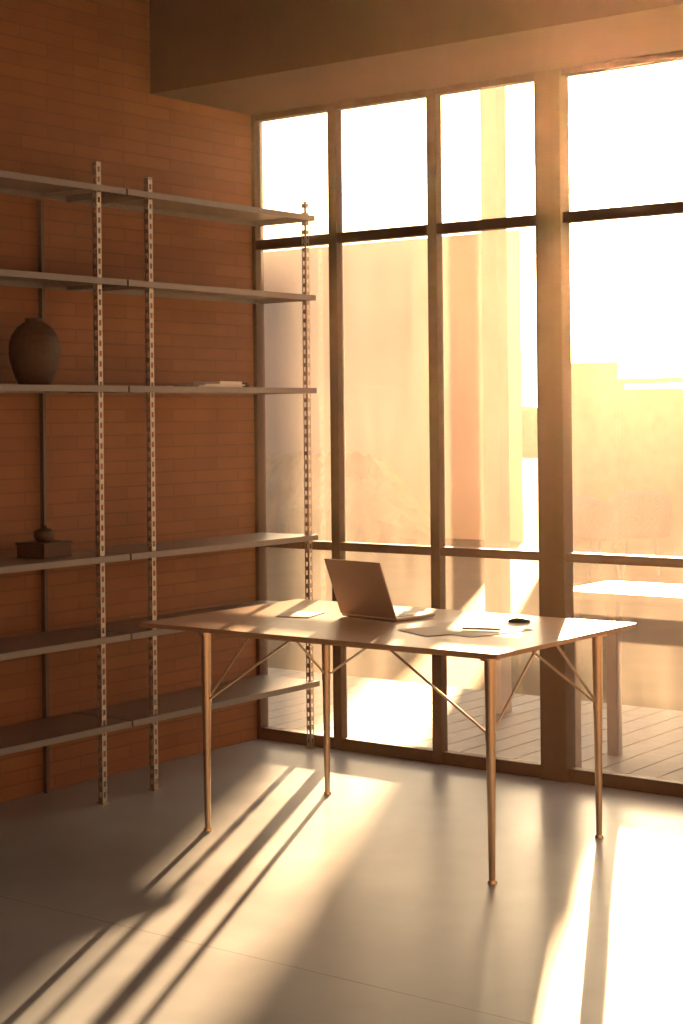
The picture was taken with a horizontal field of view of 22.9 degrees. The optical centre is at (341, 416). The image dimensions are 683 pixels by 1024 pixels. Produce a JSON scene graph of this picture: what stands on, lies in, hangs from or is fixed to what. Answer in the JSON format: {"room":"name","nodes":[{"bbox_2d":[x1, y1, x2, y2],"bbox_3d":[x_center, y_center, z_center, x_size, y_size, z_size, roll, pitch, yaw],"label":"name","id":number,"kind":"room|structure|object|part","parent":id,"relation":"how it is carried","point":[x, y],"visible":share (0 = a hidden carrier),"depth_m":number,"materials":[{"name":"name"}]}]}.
{"room":"home office","nodes":[
{"label":"home office","id":0,"kind":"room"},
{"bbox_2d":[0,0,267,801],"bbox_3d":[-3.186,-0.167,4.390,0.250,3.700,9.060,-1,0,37],"label":"wall","id":1,"kind":"structure","parent":0,"point":[75,94],"depth_m":7.15,"materials":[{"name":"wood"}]},
{"bbox_2d":[149,0,682,114],"bbox_3d":[2.150,-1.752,5.553,6.900,0.640,0.760,-1,0,37],"label":"ceiling","id":2,"kind":"structure","parent":1,"relation":"attached to","point":[249,57],"depth_m":6.77,"materials":[{"name":"paint"}]},
{"bbox_2d":[0,739,682,1023],"bbox_3d":[-0.331,1.579,2.215,6.900,0.150,9.000,-1,0,37],"label":"floor","id":3,"kind":"structure","parent":0,"point":[371,900],"depth_m":5.25,"materials":[{"name":"concrete"}]},
{"bbox_2d":[0,161,131,804],"bbox_3d":[-1.378,0.263,6.252,0.366,2.503,1.305,-1,0,37],"label":"shelving unit","id":4,"kind":"object","parent":3,"relation":"on","point":[47,731],"visible":0.98,"depth_m":6.57,"materials":[{"name":"metal"}]},
{"bbox_2d":[8,318,60,384],"bbox_3d":[-1.187,-0.249,6.521,0.200,0.262,0.200,-1,0,37],"label":"vase","id":5,"kind":"object","parent":4,"relation":"on","point":[34,352],"visible":0.9,"depth_m":6.45,"materials":[{"name":"brown ceramic"}]},
{"bbox_2d":[15,525,72,558],"bbox_3d":[-1.156,0.484,6.553,0.148,0.125,0.168,-1,0,31],"label":"box","id":6,"kind":"object","parent":4,"relation":"on","point":[44,547],"visible":1,"depth_m":6.51,"materials":[{"name":"brown wood"}]},
{"bbox_2d":[34,525,53,541],"bbox_3d":[-1.156,0.454,6.553,0.080,0.065,0.080,-1,0,31],"label":"vase","id":7,"kind":"object","parent":6,"relation":"on","point":[44,534],"depth_m":6.52,"materials":[{"name":"brown ceramic"}]},
{"bbox_3d":[-1.379,-0.884,6.244,0.338,0.024,1.305,-1,0,37],"label":"shelf","id":8,"kind":"part","parent":4,"relation":"part of","materials":[{"name":"grey metal"}]},
{"bbox_3d":[-1.375,-0.524,6.244,0.338,0.024,1.305,-1,0,37],"label":"shelf","id":9,"kind":"part","parent":4,"relation":"part of","materials":[{"name":"grey metal"}]},
{"bbox_3d":[-1.371,-0.104,6.244,0.338,0.024,1.305,-1,0,37],"label":"shelf","id":10,"kind":"part","parent":4,"relation":"part of","materials":[{"name":"grey metal"}]},
{"bbox_3d":[-1.364,0.561,6.244,0.338,0.024,1.305,-1,0,37],"label":"shelf","id":11,"kind":"part","parent":4,"relation":"part of","materials":[{"name":"grey metal"}]},
{"bbox_3d":[-1.361,0.876,6.244,0.338,0.024,1.305,-1,0,37],"label":"shelf","id":12,"kind":"part","parent":4,"relation":"part of","materials":[{"name":"grey metal"}]},
{"bbox_3d":[-1.357,1.221,6.244,0.338,0.024,1.305,-1,0,37],"label":"shelf","id":13,"kind":"part","parent":4,"relation":"part of","materials":[{"name":"grey metal"}]},
{"bbox_2d":[69,177,319,790],"bbox_3d":[-0.606,0.270,7.254,0.338,2.473,1.205,-1,0,37],"label":"shelving unit","id":14,"kind":"object","parent":3,"relation":"on","point":[154,708],"visible":0.94,"depth_m":7.18,"materials":[{"name":"metal"}]},
{"bbox_3d":[-0.599,0.868,7.254,0.338,0.024,1.205,-1,0,37],"label":"shelf","id":15,"kind":"part","parent":14,"relation":"part of","materials":[{"name":"grey metal"}]},
{"bbox_3d":[-0.618,-0.892,7.254,0.338,0.024,1.205,-1,0,37],"label":"shelf","id":16,"kind":"part","parent":14,"relation":"part of","materials":[{"name":"grey metal"}]},
{"bbox_3d":[-0.614,-0.532,7.254,0.338,0.024,1.205,-1,0,37],"label":"shelf","id":17,"kind":"part","parent":14,"relation":"part of","materials":[{"name":"grey metal"}]},
{"bbox_3d":[-0.603,0.553,7.254,0.338,0.024,1.205,-1,0,37],"label":"shelf","id":18,"kind":"part","parent":14,"relation":"part of","materials":[{"name":"grey metal"}]},
{"bbox_3d":[-0.596,1.213,7.254,0.338,0.024,1.205,-1,0,37],"label":"shelf","id":19,"kind":"part","parent":14,"relation":"part of","materials":[{"name":"grey metal"}]},
{"bbox_3d":[-0.610,-0.112,7.254,0.338,0.024,1.205,-1,0,37],"label":"shelf","id":20,"kind":"part","parent":14,"relation":"part of","materials":[{"name":"grey metal"}]},
{"bbox_2d":[174,381,244,386],"bbox_3d":[-0.591,-0.137,7.260,0.225,0.026,0.338,-1,0,37],"label":"magazines","id":21,"kind":"object","parent":14,"relation":"on","point":[205,383],"visible":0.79,"depth_m":7.23,"materials":[{"name":"white paper"}]},
{"bbox_2d":[140,599,635,884],"bbox_3d":[0.160,1.126,6.155,1.550,0.745,0.950,-1,0,37],"label":"desk","id":22,"kind":"object","parent":3,"relation":"on","point":[328,628],"visible":0.97,"depth_m":5.97,"materials":[{"name":"brown wood"}]},
{"bbox_2d":[276,611,324,617],"bbox_3d":[-0.154,0.755,6.432,0.130,0.003,0.180,-1,0,20],"label":"notebook","id":23,"kind":"object","parent":22,"relation":"on","point":[297,614],"visible":1,"depth_m":6.42,"materials":[{"name":"white paper"}]},
{"bbox_2d":[324,558,434,621],"bbox_3d":[0.143,0.641,6.307,0.286,0.225,0.300,-1,0,45],"label":"laptop","id":24,"kind":"object","parent":22,"relation":"on","point":[360,589],"visible":1,"depth_m":6.23,"materials":[{"name":"metal"}]},
{"bbox_3d":[0.068,0.635,6.233,0.286,0.212,0.090,-1,0,45],"label":"lid","id":25,"kind":"part","parent":24,"relation":"part of","materials":[{"name":"metal"}]},
{"bbox_2d":[397,622,533,636],"bbox_3d":[0.437,0.749,5.928,0.406,0.003,0.455,-1,0,37],"label":"loose papers","id":26,"kind":"object","parent":22,"relation":"on","point":[442,628],"visible":0.95,"depth_m":5.91,"materials":[{"name":"white paper"}]},
{"bbox_2d":[462,627,499,630],"bbox_3d":[0.489,0.743,5.898,0.136,0.008,0.008,-1,0,20],"label":"pen","id":27,"kind":"object","parent":26,"relation":"on","point":[466,628],"visible":1,"depth_m":5.90,"materials":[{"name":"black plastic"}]},
{"bbox_2d":[508,617,529,622],"bbox_3d":[0.645,0.739,6.131,0.084,0.017,0.052,-1,0,14],"label":"computer mouse","id":28,"kind":"object","parent":22,"relation":"on","point":[518,619],"visible":1,"depth_m":6.11,"materials":[{"name":"black plastic"}]},
{"bbox_2d":[251,50,682,797],"bbox_3d":[2.361,0.021,5.809,6.900,2.910,0.080,-1,0,37],"label":"frame","id":29,"kind":"object","parent":3,"relation":"on","point":[552,219],"visible":1,"depth_m":7.08,"materials":[{"name":"brown metal"}]},
{"label":"outside","id":30,"kind":"structure","parent":0,"visible":0},
{"bbox_2d":[267,456,682,710],"bbox_3d":[23.714,1.581,39.860,120.000,0.150,79.930,-1,0,37],"label":"ground","id":31,"kind":"structure","parent":30,"point":[652,651],"depth_m":15.20,"materials":[{"name":"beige concrete"}]},
{"bbox_2d":[266,448,429,543],"bbox_3d":[-7.581,1.131,29.657,22.300,1.415,1.534,-1,0,37],"label":"hedge","id":32,"kind":"object","parent":31,"relation":"on","point":[380,508],"visible":0.3,"depth_m":23.42,"materials":[{"name":"plant"}]},
{"bbox_2d":[264,230,522,541],"bbox_3d":[-6.518,-0.333,33.780,27.060,4.300,6.000,-1,0,37],"label":"neighbouring building","id":33,"kind":"structure","parent":31,"relation":"on","point":[385,284],"depth_m":24.48,"materials":[{"name":"beige concrete"}]},
{"bbox_2d":[268,668,682,780],"bbox_3d":[1.461,1.635,7.795,15.045,0.200,1.930,-1,0,37],"label":"deck","id":34,"kind":"object","parent":31,"relation":"on","point":[399,712],"visible":0.31,"depth_m":8.49,"materials":[{"name":"brown wood"}]},
{"bbox_2d":[480,86,511,713],"bbox_3d":[0.797,-0.783,8.796,0.100,4.650,0.100,-1,0,37],"label":"porch post","id":35,"kind":"object","parent":34,"relation":"on","point":[492,101],"visible":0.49,"depth_m":8.76,"materials":[{"name":"beige wood"}]},
{"bbox_2d":[574,580,682,767],"bbox_3d":[1.852,1.139,6.962,1.920,0.785,0.495,-1,0,37],"label":"outdoor table","id":36,"kind":"object","parent":34,"relation":"on","point":[613,593],"visible":0.66,"depth_m":7.44,"materials":[{"name":"brown wood"}]},
{"bbox_2d":[522,406,537,455],"bbox_3d":[39.923,-0.233,61.396,120.000,3.144,24.000,-1,0,37],"label":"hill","id":37,"kind":"structure","parent":31,"relation":"on","point":[529,414],"depth_m":77.48,"materials":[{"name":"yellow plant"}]},
{"bbox_2d":[573,493,620,579],"bbox_3d":[2.666,1.262,17.994,0.615,0.926,0.690,-1,0,-22],"label":"patio chair","id":38,"kind":"object","parent":31,"relation":"on","point":[594,520],"visible":0.69,"depth_m":17.71,"materials":[{"name":"wicker"}]},
{"bbox_2d":[571,362,682,556],"bbox_3d":[7.133,0.492,17.236,11.441,2.370,0.090,-1,0,37],"label":"exterior wall","id":39,"kind":"structure","parent":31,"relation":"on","point":[623,440],"depth_m":20.04,"materials":[{"name":"beige concrete"}]},
{"bbox_2d":[608,490,671,575],"bbox_3d":[3.259,1.256,18.372,0.690,0.926,0.615,-1,0,11],"label":"patio chair","id":40,"kind":"object","parent":31,"relation":"on","point":[643,514],"visible":0.8,"depth_m":18.12,"materials":[{"name":"wicker"}]}
]}

